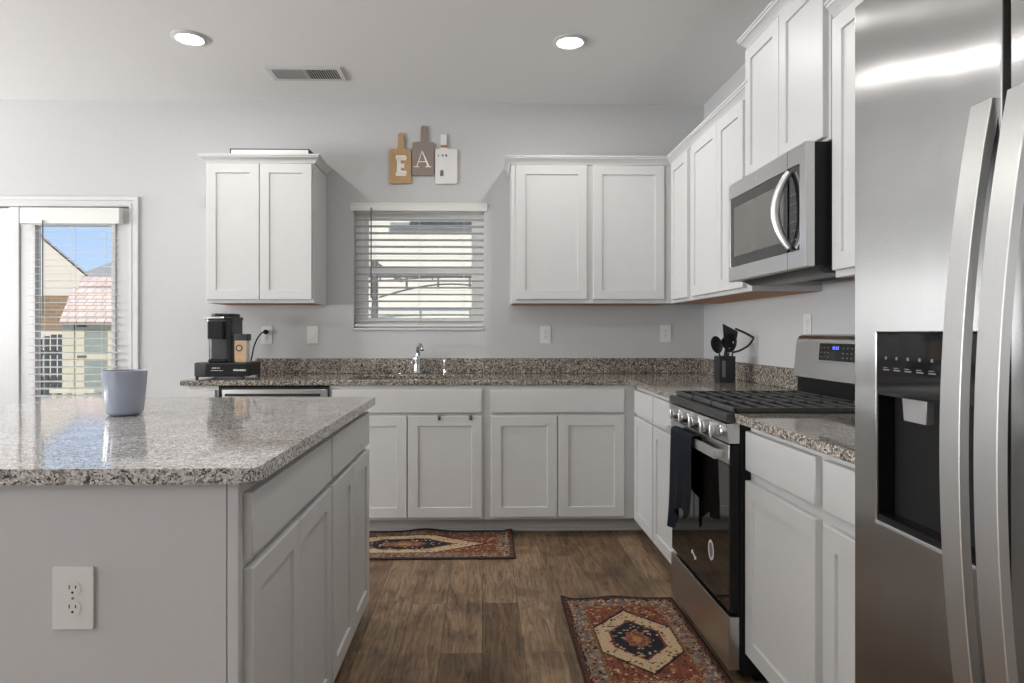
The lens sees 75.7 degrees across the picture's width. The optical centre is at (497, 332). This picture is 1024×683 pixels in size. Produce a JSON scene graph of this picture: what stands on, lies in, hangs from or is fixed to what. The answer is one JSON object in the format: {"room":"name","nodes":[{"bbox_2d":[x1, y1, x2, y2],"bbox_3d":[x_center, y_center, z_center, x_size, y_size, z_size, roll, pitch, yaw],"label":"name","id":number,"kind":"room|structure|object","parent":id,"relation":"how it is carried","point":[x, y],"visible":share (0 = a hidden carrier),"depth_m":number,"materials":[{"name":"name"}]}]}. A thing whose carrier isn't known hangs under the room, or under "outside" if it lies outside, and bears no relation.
{"room":"kitchen","nodes":[
{"label":"kitchen","id":0,"kind":"room"},
{"bbox_2d":[234,334,250,361],"bbox_3d":[-1.544,0.091,3.997,0.087,0.169,0.065,0,0,-1],"label":"jar","id":1,"kind":"object","parent":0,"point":[241,341],"visible":0.99,"depth_m":3.97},
{"bbox_2d":[0,100,703,415],"bbox_3d":[-2.346,-0.184,4.475,7.770,2.740,0.130,0,0,-1],"label":"wall","id":2,"kind":"structure","parent":0,"point":[145,150],"depth_m":4.44,"materials":[{"name":"paint"}]},
{"bbox_2d":[0,207,20,405],"bbox_3d":[-3.629,0.172,4.424,0.882,2.028,0.094,0,0,-1],"label":"door","id":3,"kind":"structure","parent":2,"relation":"in","point":[10,225],"depth_m":4.40,"materials":[{"name":"white paint"}]},
{"bbox_2d":[0,196,138,368],"bbox_3d":[-3.270,0.138,4.379,1.750,2.096,0.019,0,0,-1],"label":"trim","id":4,"kind":"structure","parent":2,"relation":"attached to","point":[132,203],"depth_m":4.39,"materials":[{"name":"white paint"}]},
{"bbox_2d":[20,207,123,399],"bbox_3d":[-2.816,0.073,4.358,0.645,1.798,0.077,0,0,-1],"label":"door blind","id":5,"kind":"object","parent":2,"relation":"attached to","point":[28,215],"visible":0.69,"depth_m":4.34,"materials":[{"name":"white plastic"}]},
{"bbox_2d":[21,208,128,402],"bbox_3d":[-2.825,0.169,4.426,0.719,2.010,0.056,0,0,-1],"label":"door","id":6,"kind":"structure","parent":2,"relation":"in","point":[29,232],"depth_m":4.40,"materials":[{"name":"white paint"}]},
{"bbox_2d":[197,153,331,304],"bbox_3d":[-1.483,-0.648,4.252,0.748,0.925,0.354,0,0,-1],"label":"upper cabinet","id":7,"kind":"object","parent":2,"relation":"attached to","point":[266,213],"visible":1,"depth_m":4.10,"materials":[{"name":"white paint"}]},
{"bbox_2d":[230,148,313,153],"bbox_3d":[-1.425,-1.112,4.249,0.492,0.080,0.266,0,0,-1],"label":"light fixture","id":8,"kind":"object","parent":7,"relation":"on","point":[232,150],"visible":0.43,"depth_m":4.12,"materials":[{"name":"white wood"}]},
{"bbox_2d":[261,326,271,343],"bbox_3d":[-1.548,0.013,4.423,0.072,0.118,0.007,0,0,-1],"label":"wall outlet","id":9,"kind":"object","parent":2,"relation":"attached to","point":[265,338],"visible":1,"depth_m":4.42,"materials":[{"name":"white plastic"}]},
{"bbox_2d":[307,326,317,343],"bbox_3d":[-1.244,0.013,4.430,0.072,0.118,0.008,0,0,-1],"label":"wall switch","id":10,"kind":"object","parent":2,"relation":"attached to","point":[312,331],"visible":1,"depth_m":4.43,"materials":[{"name":"white plastic"}]},
{"bbox_2d":[389,133,410,183],"bbox_3d":[-0.653,-1.178,4.436,0.147,0.344,0.020,0,0,-1],"label":"cutting board","id":11,"kind":"object","parent":2,"relation":"attached to","point":[399,158],"visible":1,"depth_m":4.43,"materials":[{"name":"beige wood"}]},
{"bbox_2d":[353,211,483,329],"bbox_3d":[-0.530,-0.450,4.507,0.878,0.861,0.137,0,0,-1],"label":"window","id":12,"kind":"structure","parent":2,"relation":"in","point":[450,216],"depth_m":4.53,"materials":[{"name":"white plastic"}]},
{"bbox_2d":[350,203,486,326],"bbox_3d":[-0.528,-0.461,4.465,0.924,0.835,0.077,0,0,-1],"label":"window blind","id":13,"kind":"object","parent":12,"relation":"attached to","point":[359,208],"visible":1,"depth_m":4.46,"materials":[{"name":"white plastic"}]},
{"bbox_2d":[412,125,433,175],"bbox_3d":[-0.499,-1.230,4.441,0.147,0.339,0.016,0,0,-1],"label":"cutting board","id":14,"kind":"object","parent":2,"relation":"attached to","point":[422,151],"visible":1,"depth_m":4.43,"materials":[{"name":"grey wood"}]},
{"bbox_2d":[435,134,456,183],"bbox_3d":[-0.344,-1.173,4.444,0.148,0.333,0.020,0,0,-1],"label":"cutting board","id":15,"kind":"object","parent":2,"relation":"attached to","point":[445,159],"visible":1,"depth_m":4.44,"materials":[{"name":"white wood"}]},
{"bbox_2d":[255,358,796,389],"bbox_3d":[-0.088,0.221,3.674,3.029,0.102,1.570,0,0,-1],"label":"backsplash","id":16,"kind":"structure","parent":2,"relation":"attached to","point":[777,376],"depth_m":4.43,"materials":[{"name":"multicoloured stone"}]},
{"bbox_2d":[540,326,550,342],"bbox_3d":[0.328,0.010,4.465,0.072,0.118,0.007,0,0,-1],"label":"wall outlet","id":17,"kind":"object","parent":2,"relation":"attached to","point":[545,331],"visible":1,"depth_m":4.46,"materials":[{"name":"white plastic"}]},
{"bbox_2d":[504,155,670,305],"bbox_3d":[0.573,-0.648,4.298,1.051,0.925,0.354,0,0,-1],"label":"upper cabinet","id":18,"kind":"object","parent":2,"relation":"attached to","point":[585,230],"visible":0.97,"depth_m":4.14,"materials":[{"name":"white paint"}]},
{"bbox_2d":[660,325,670,341],"bbox_3d":[1.147,0.002,4.484,0.072,0.118,0.007,0,0,-1],"label":"wall outlet","id":19,"kind":"object","parent":2,"relation":"attached to","point":[665,330],"visible":1,"depth_m":4.48,"materials":[{"name":"white plastic"}]},
{"bbox_2d":[0,0,771,104],"bbox_3d":[-2.263,-1.629,0.780,7.770,0.150,7.521,0,0,-1],"label":"ceiling","id":20,"kind":"structure","parent":0,"point":[635,52],"depth_m":3.62,"materials":[{"name":"paint"}]},
{"bbox_2d":[170,30,208,45],"bbox_3d":[-1.618,-1.545,3.465,0.184,0.016,0.184,0,0,-1],"label":"recessed light","id":21,"kind":"object","parent":20,"relation":"in","point":[187,37],"visible":1,"depth_m":3.44,"materials":[{"name":"white paint"}]},
{"bbox_2d":[264,66,346,80],"bbox_3d":[-1.139,-1.548,3.938,0.444,0.010,0.202,0,0,-1],"label":"ceiling vent","id":22,"kind":"object","parent":20,"relation":"in","point":[278,73],"visible":1,"depth_m":3.93,"materials":[{"name":"white metal"}]},
{"bbox_2d":[553,34,586,49],"bbox_3d":[0.388,-1.545,3.510,0.184,0.016,0.184,0,0,-1],"label":"recessed light","id":23,"kind":"object","parent":20,"relation":"in","point":[566,41],"visible":1,"depth_m":3.49,"materials":[{"name":"white paint"}]},
{"bbox_2d":[334,530,768,682],"bbox_3d":[-2.263,1.236,0.780,7.770,0.100,7.521,0,0,-1],"label":"floor","id":24,"kind":"structure","parent":0,"point":[448,620],"depth_m":2.87,"materials":[{"name":"brown wood"}]},
{"bbox_2d":[0,484,241,682],"bbox_3d":[-1.003,0.744,2.033,0.925,0.882,1.414,0,0,-1],"label":"kitchen island","id":25,"kind":"object","parent":24,"relation":"on","point":[166,560],"visible":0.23,"depth_m":1.33,"materials":[{"name":"paint"}]},
{"bbox_2d":[53,566,94,629],"bbox_3d":[-0.853,0.533,1.325,0.082,0.127,0.007,0,0,-1],"label":"wall outlet","id":26,"kind":"object","parent":25,"relation":"attached to","point":[73,586],"visible":1,"depth_m":1.32,"materials":[{"name":"white plastic"}]},
{"bbox_2d":[64,601,80,614],"bbox_3d":[-0.853,0.552,1.323,0.033,0.028,0.002,0,0,-1],"label":"receptacle","id":27,"kind":"object","parent":26,"relation":"attached to","point":[70,607],"depth_m":1.32,"materials":[{"name":"white plastic"}]},
{"bbox_2d":[64,582,80,595],"bbox_3d":[-0.853,0.513,1.323,0.033,0.028,0.002,0,0,-1],"label":"receptacle","id":28,"kind":"object","parent":26,"relation":"attached to","point":[70,588],"depth_m":1.32,"materials":[{"name":"white plastic"}]},
{"bbox_2d":[0,397,374,485],"bbox_3d":[-1.159,0.286,2.035,1.323,0.032,1.470,0,0,-1],"label":"island countertop","id":29,"kind":"structure","parent":25,"relation":"on","point":[174,440],"depth_m":1.72,"materials":[{"name":"stone"}]},
{"bbox_2d":[101,369,147,415],"bbox_3d":[-1.229,0.196,2.173,0.134,0.146,0.134,0,0,-1],"label":"cup","id":30,"kind":"object","parent":29,"relation":"on","point":[124,390],"visible":1,"depth_m":2.12,"materials":[{"name":"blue ceramic"}]},
{"bbox_2d":[187,386,220,396],"bbox_3d":[-1.701,0.744,4.096,0.182,0.882,0.651,0,0,-1],"label":"base cabinet","id":31,"kind":"object","parent":24,"relation":"on","point":[192,391],"visible":0.12,"depth_m":3.77,"materials":[{"name":"white paint"}]},
{"bbox_2d":[221,385,329,396],"bbox_3d":[-1.289,0.746,4.094,0.626,0.876,0.638,0,0,-1],"label":"dishwasher","id":32,"kind":"object","parent":24,"relation":"on","point":[226,391],"visible":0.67,"depth_m":3.78,"materials":[{"name":"silver metal"}]},
{"bbox_2d":[242,438,331,682],"bbox_3d":[-0.823,0.744,1.712,0.621,0.882,0.722,0,0,-1],"label":"base cabinet","id":33,"kind":"object","parent":24,"relation":"on","point":[287,514],"visible":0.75,"depth_m":1.63,"materials":[{"name":"white paint"}]},
{"bbox_2d":[325,412,368,682],"bbox_3d":[-0.839,0.744,2.418,0.621,0.882,0.690,0,0,-1],"label":"base cabinet","id":34,"kind":"object","parent":24,"relation":"on","point":[349,483],"visible":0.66,"depth_m":2.35,"materials":[{"name":"white paint"}]},
{"bbox_2d":[330,385,483,530],"bbox_3d":[-0.530,0.744,4.123,0.893,0.882,0.651,0,0,-1],"label":"base cabinet","id":35,"kind":"object","parent":24,"relation":"on","point":[426,471],"visible":0.63,"depth_m":3.81,"materials":[{"name":"white paint"}]},
{"bbox_2d":[180,358,796,398],"bbox_3d":[-0.193,0.236,3.672,3.240,0.132,1.570,0,0,-1],"label":"countertop","id":36,"kind":"structure","parent":35,"relation":"on","point":[664,377],"depth_m":4.32,"materials":[{"name":"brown stone"}]},
{"bbox_2d":[194,361,259,378],"bbox_3d":[-1.637,0.224,4.050,0.332,0.096,0.312,0,0,-1],"label":"pod drawer","id":37,"kind":"object","parent":36,"relation":"on","point":[201,369],"visible":0.99,"depth_m":3.90,"materials":[{"name":"black plastic"}]},
{"bbox_2d":[204,313,267,361],"bbox_3d":[-1.655,0.038,4.172,0.176,0.312,0.529,0,0,10],"label":"coffee maker","id":38,"kind":"object","parent":36,"relation":"on","point":[221,327],"visible":0.91,"depth_m":3.96,"materials":[{"name":"black plastic"}]},
{"bbox_2d":[208,359,226,361],"bbox_3d":[-1.671,0.166,3.935,0.100,0.019,0.040,0,0,-1],"label":"drip tray","id":39,"kind":"object","parent":38,"relation":"on","point":[209,360],"depth_m":3.92,"materials":[{"name":"black plastic"}]},
{"bbox_2d":[398,343,436,373],"bbox_3d":[-0.529,0.168,4.310,0.260,0.206,0.171,0,0,-1],"label":"faucet","id":40,"kind":"object","parent":36,"relation":"on","point":[417,367],"visible":1,"depth_m":4.34,"materials":[{"name":"silver metal"}]},
{"bbox_2d":[442,359,448,373],"bbox_3d":[-0.345,0.223,4.369,0.044,0.097,0.044,0,0,-1],"label":"sprayer","id":41,"kind":"object","parent":36,"relation":"on","point":[444,360],"visible":1,"depth_m":4.36,"materials":[{"name":"silver metal"}]},
{"bbox_2d":[714,356,734,382],"bbox_3d":[1.253,0.199,3.628,0.088,0.145,0.090,0,0,-1],"label":"utensil crock","id":42,"kind":"object","parent":36,"relation":"on","point":[724,366],"visible":0.98,"depth_m":3.58,"materials":[{"name":"black plastic"}]},
{"bbox_2d":[711,336,722,355],"bbox_3d":[1.218,0.139,3.615,0.092,0.244,0.017,0,0,6],"label":"serving spoon","id":43,"kind":"object","parent":42,"relation":"in","point":[716,343],"visible":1,"depth_m":3.62,"materials":[{"name":"black plastic"}]},
{"bbox_2d":[724,333,736,355],"bbox_3d":[1.282,0.130,3.628,0.074,0.261,0.014,0,0,-1],"label":"slotted spoon","id":44,"kind":"object","parent":42,"relation":"in","point":[732,336],"visible":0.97,"depth_m":3.63,"materials":[{"name":"black plastic"}]},
{"bbox_2d":[723,324,737,355],"bbox_3d":[1.282,0.104,3.648,0.103,0.313,0.014,0,0,5],"label":"spatula","id":45,"kind":"object","parent":42,"relation":"in","point":[726,330],"visible":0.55,"depth_m":3.65,"materials":[{"name":"black plastic"}]},
{"bbox_2d":[731,328,754,355],"bbox_3d":[1.342,0.115,3.605,0.136,0.289,0.013,0,0,-1],"label":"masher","id":46,"kind":"object","parent":42,"relation":"in","point":[737,329],"visible":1,"depth_m":3.60,"materials":[{"name":"black plastic"}]},
{"bbox_2d":[369,528,515,559],"bbox_3d":[-0.519,1.173,3.677,1.227,0.025,0.484,0,0,-1],"label":"rug","id":47,"kind":"object","parent":24,"relation":"on","point":[422,543],"visible":0.62,"depth_m":3.67,"materials":[{"name":"fabric"}]},
{"bbox_2d":[484,385,642,530],"bbox_3d":[0.403,0.744,4.144,0.971,0.882,0.651,0,0,-1],"label":"base cabinet","id":48,"kind":"object","parent":24,"relation":"on","point":[557,457],"visible":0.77,"depth_m":3.82,"materials":[{"name":"white paint"}]},
{"bbox_2d":[561,595,732,682],"bbox_3d":[0.539,1.174,2.538,0.502,0.023,0.787,0,0,-1],"label":"rug","id":49,"kind":"object","parent":24,"relation":"on","point":[616,639],"visible":1,"depth_m":2.50,"materials":[{"name":"fabric"}]},
{"bbox_2d":[634,387,674,563],"bbox_3d":[1.118,0.744,3.385,0.629,0.882,0.935,0,0,-1],"label":"base cabinet","id":50,"kind":"object","parent":24,"relation":"on","point":[651,437],"visible":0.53,"depth_m":3.41,"materials":[{"name":"white paint"}]},
{"bbox_2d":[667,334,854,679],"bbox_3d":[1.077,0.595,2.592,0.702,1.178,0.725,0,0,-1],"label":"range","id":51,"kind":"object","parent":24,"relation":"on","point":[708,557],"visible":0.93,"depth_m":2.43,"materials":[{"name":"silver metal"}]},
{"bbox_2d":[667,426,701,527],"bbox_3d":[0.734,0.592,2.603,0.063,0.411,0.274,0,0,-1],"label":"dish towel","id":52,"kind":"object","parent":51,"relation":"hanging from","point":[685,460],"visible":0.98,"depth_m":2.58,"materials":[{"name":"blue fabric"}]},
{"bbox_2d":[708,404,854,413],"bbox_3d":[1.083,0.285,2.570,0.540,0.004,0.680,0,0,-1],"label":"cooktop","id":53,"kind":"object","parent":51,"relation":"in","point":[735,412],"depth_m":2.32,"materials":[{"name":"black metal"}]},
{"bbox_2d":[745,428,854,682],"bbox_3d":[1.156,0.744,1.727,0.621,0.882,1.002,0,0,-1],"label":"base cabinet","id":54,"kind":"object","parent":24,"relation":"on","point":[800,500],"visible":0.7,"depth_m":1.85,"materials":[{"name":"white paint"}]},
{"bbox_2d":[735,413,854,464],"bbox_3d":[1.141,0.236,1.726,0.659,0.132,1.009,0,0,-1],"label":"countertop","id":55,"kind":"structure","parent":54,"relation":"on","point":[832,434],"depth_m":1.90,"materials":[{"name":"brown stone"}]},
{"bbox_2d":[855,0,1023,682],"bbox_3d":[1.033,0.299,0.741,0.862,1.770,0.910,0,0,-1],"label":"refrigerator","id":56,"kind":"object","parent":24,"relation":"on","point":[939,84],"visible":1,"depth_m":0.97,"materials":[{"name":"grey metal"}]},
{"bbox_2d":[704,63,854,367],"bbox_3d":[1.558,-0.184,0.801,0.130,2.740,7.391,0,0,-1],"label":"wall","id":57,"kind":"structure","parent":0,"point":[775,324],"depth_m":3.41,"materials":[{"name":"paint"}]},
{"bbox_2d":[667,139,745,303],"bbox_3d":[1.244,-0.648,3.965,0.352,0.925,0.419,0,0,-1],"label":"upper cabinet","id":58,"kind":"object","parent":57,"relation":"attached to","point":[679,158],"visible":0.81,"depth_m":3.91,"materials":[{"name":"white paint"}]},
{"bbox_2d":[685,79,821,299],"bbox_3d":[1.258,-0.648,3.320,0.352,0.925,0.870,0,0,-1],"label":"upper cabinet","id":59,"kind":"object","parent":57,"relation":"attached to","point":[717,144],"visible":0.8,"depth_m":3.30,"materials":[{"name":"white paint"}]},
{"bbox_2d":[737,0,832,176],"bbox_3d":[1.268,-0.984,2.579,0.369,0.655,0.764,0,0,-1],"label":"upper cabinet","id":60,"kind":"object","parent":57,"relation":"attached to","point":[788,54],"visible":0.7,"depth_m":2.52,"materials":[{"name":"white paint"}]},
{"bbox_2d":[803,314,811,334],"bbox_3d":[1.438,-0.029,3.053,0.007,0.118,0.072,0,0,-1],"label":"wall outlet","id":61,"kind":"object","parent":57,"relation":"attached to","point":[807,318],"visible":0.78,"depth_m":3.05,"materials":[{"name":"white plastic"}]},
{"bbox_2d":[824,0,863,277],"bbox_3d":[1.294,-0.651,1.722,0.352,0.931,1.023,0,0,-1],"label":"upper cabinet","id":62,"kind":"object","parent":57,"relation":"attached to","point":[843,11],"visible":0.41,"depth_m":2.15,"materials":[{"name":"white paint"}]},
{"bbox_2d":[729,141,839,285],"bbox_3d":[1.214,-0.429,2.584,0.473,0.446,0.698,0,0,-1],"label":"microwave","id":63,"kind":"object","parent":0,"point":[780,213],"visible":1,"depth_m":2.36,"materials":[{"name":"grey metal"}]},
{"bbox_2d":[743,267,835,285],"bbox_3d":[1.149,-0.216,2.563,0.145,0.020,0.618,0,0,-1],"label":"vent hood","id":64,"kind":"object","parent":63,"relation":"attached to","point":[808,273],"depth_m":2.49,"materials":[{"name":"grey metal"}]},
{"label":"outside","id":65,"kind":"structure","parent":0,"visible":0},
{"bbox_3d":[-0.723,1.416,32.287,80.000,0.180,55.409,0,0,-1],"label":"ground","id":66,"kind":"structure","parent":65,"visible":0},
{"bbox_2d":[41,334,61,394],"bbox_3d":[-9.412,0.667,13.828,1.100,1.277,0.070,0,0,-1],"label":"gate","id":67,"kind":"object","parent":66,"relation":"on","point":[47,341],"visible":0.27,"depth_m":13.80,"materials":[{"name":"metal"}]},
{"bbox_2d":[41,296,68,330],"bbox_3d":[-6.817,0.266,14.101,19.000,2.120,0.200,0,0,-1],"label":"wall","id":68,"kind":"structure","parent":66,"relation":"on","point":[47,298],"depth_m":13.94,"materials":[{"name":"beige brick"}]},
{"bbox_2d":[41,234,89,376],"bbox_3d":[-18.922,-1.813,21.724,14.207,6.239,4.422,0,0,-1],"label":"neighbor house","id":69,"kind":"structure","parent":66,"relation":"on","point":[55,277],"depth_m":19.71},
{"bbox_2d":[86,262,110,275],"bbox_3d":[-14.758,-1.554,33.678,10.600,5.720,8.800,0,0,-1],"label":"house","id":70,"kind":"structure","parent":66,"relation":"on","point":[99,271],"depth_m":30.70,"materials":[{"name":"white"}]},
{"bbox_2d":[369,218,471,317],"bbox_3d":[0.887,-1.554,13.973,10.200,5.720,6.100,0,0,-1],"label":"house","id":71,"kind":"structure","parent":66,"relation":"on","point":[374,236],"depth_m":11.17,"materials":[{"name":"white"}]},
{"bbox_3d":[-2.803,1.316,9.040,13.200,0.020,8.999,0,0,-1],"label":"patio slab","id":72,"kind":"object","parent":66,"relation":"on","visible":0},
{"bbox_2d":[49,387,102,397],"bbox_3d":[-6.471,1.081,10.233,0.680,0.449,0.450,0,0,-1],"label":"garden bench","id":73,"kind":"object","parent":72,"relation":"on","point":[53,391],"visible":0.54,"depth_m":10.01,"materials":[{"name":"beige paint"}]},
{"bbox_2d":[59,276,110,397],"bbox_3d":[-6.016,0.141,11.793,3.100,2.329,2.150,0,0,-1],"label":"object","id":74,"kind":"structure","parent":72,"relation":"on","point":[86,281],"depth_m":10.87,"materials":[{"name":"beige paint"}]},
{"bbox_2d":[369,261,471,317],"bbox_3d":[-0.658,0.153,9.288,4.400,2.304,2.670,0,0,-1],"label":"gazebo","id":75,"kind":"object","parent":72,"relation":"on","point":[374,263],"visible":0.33,"depth_m":7.97,"materials":[{"name":"brown metal"}]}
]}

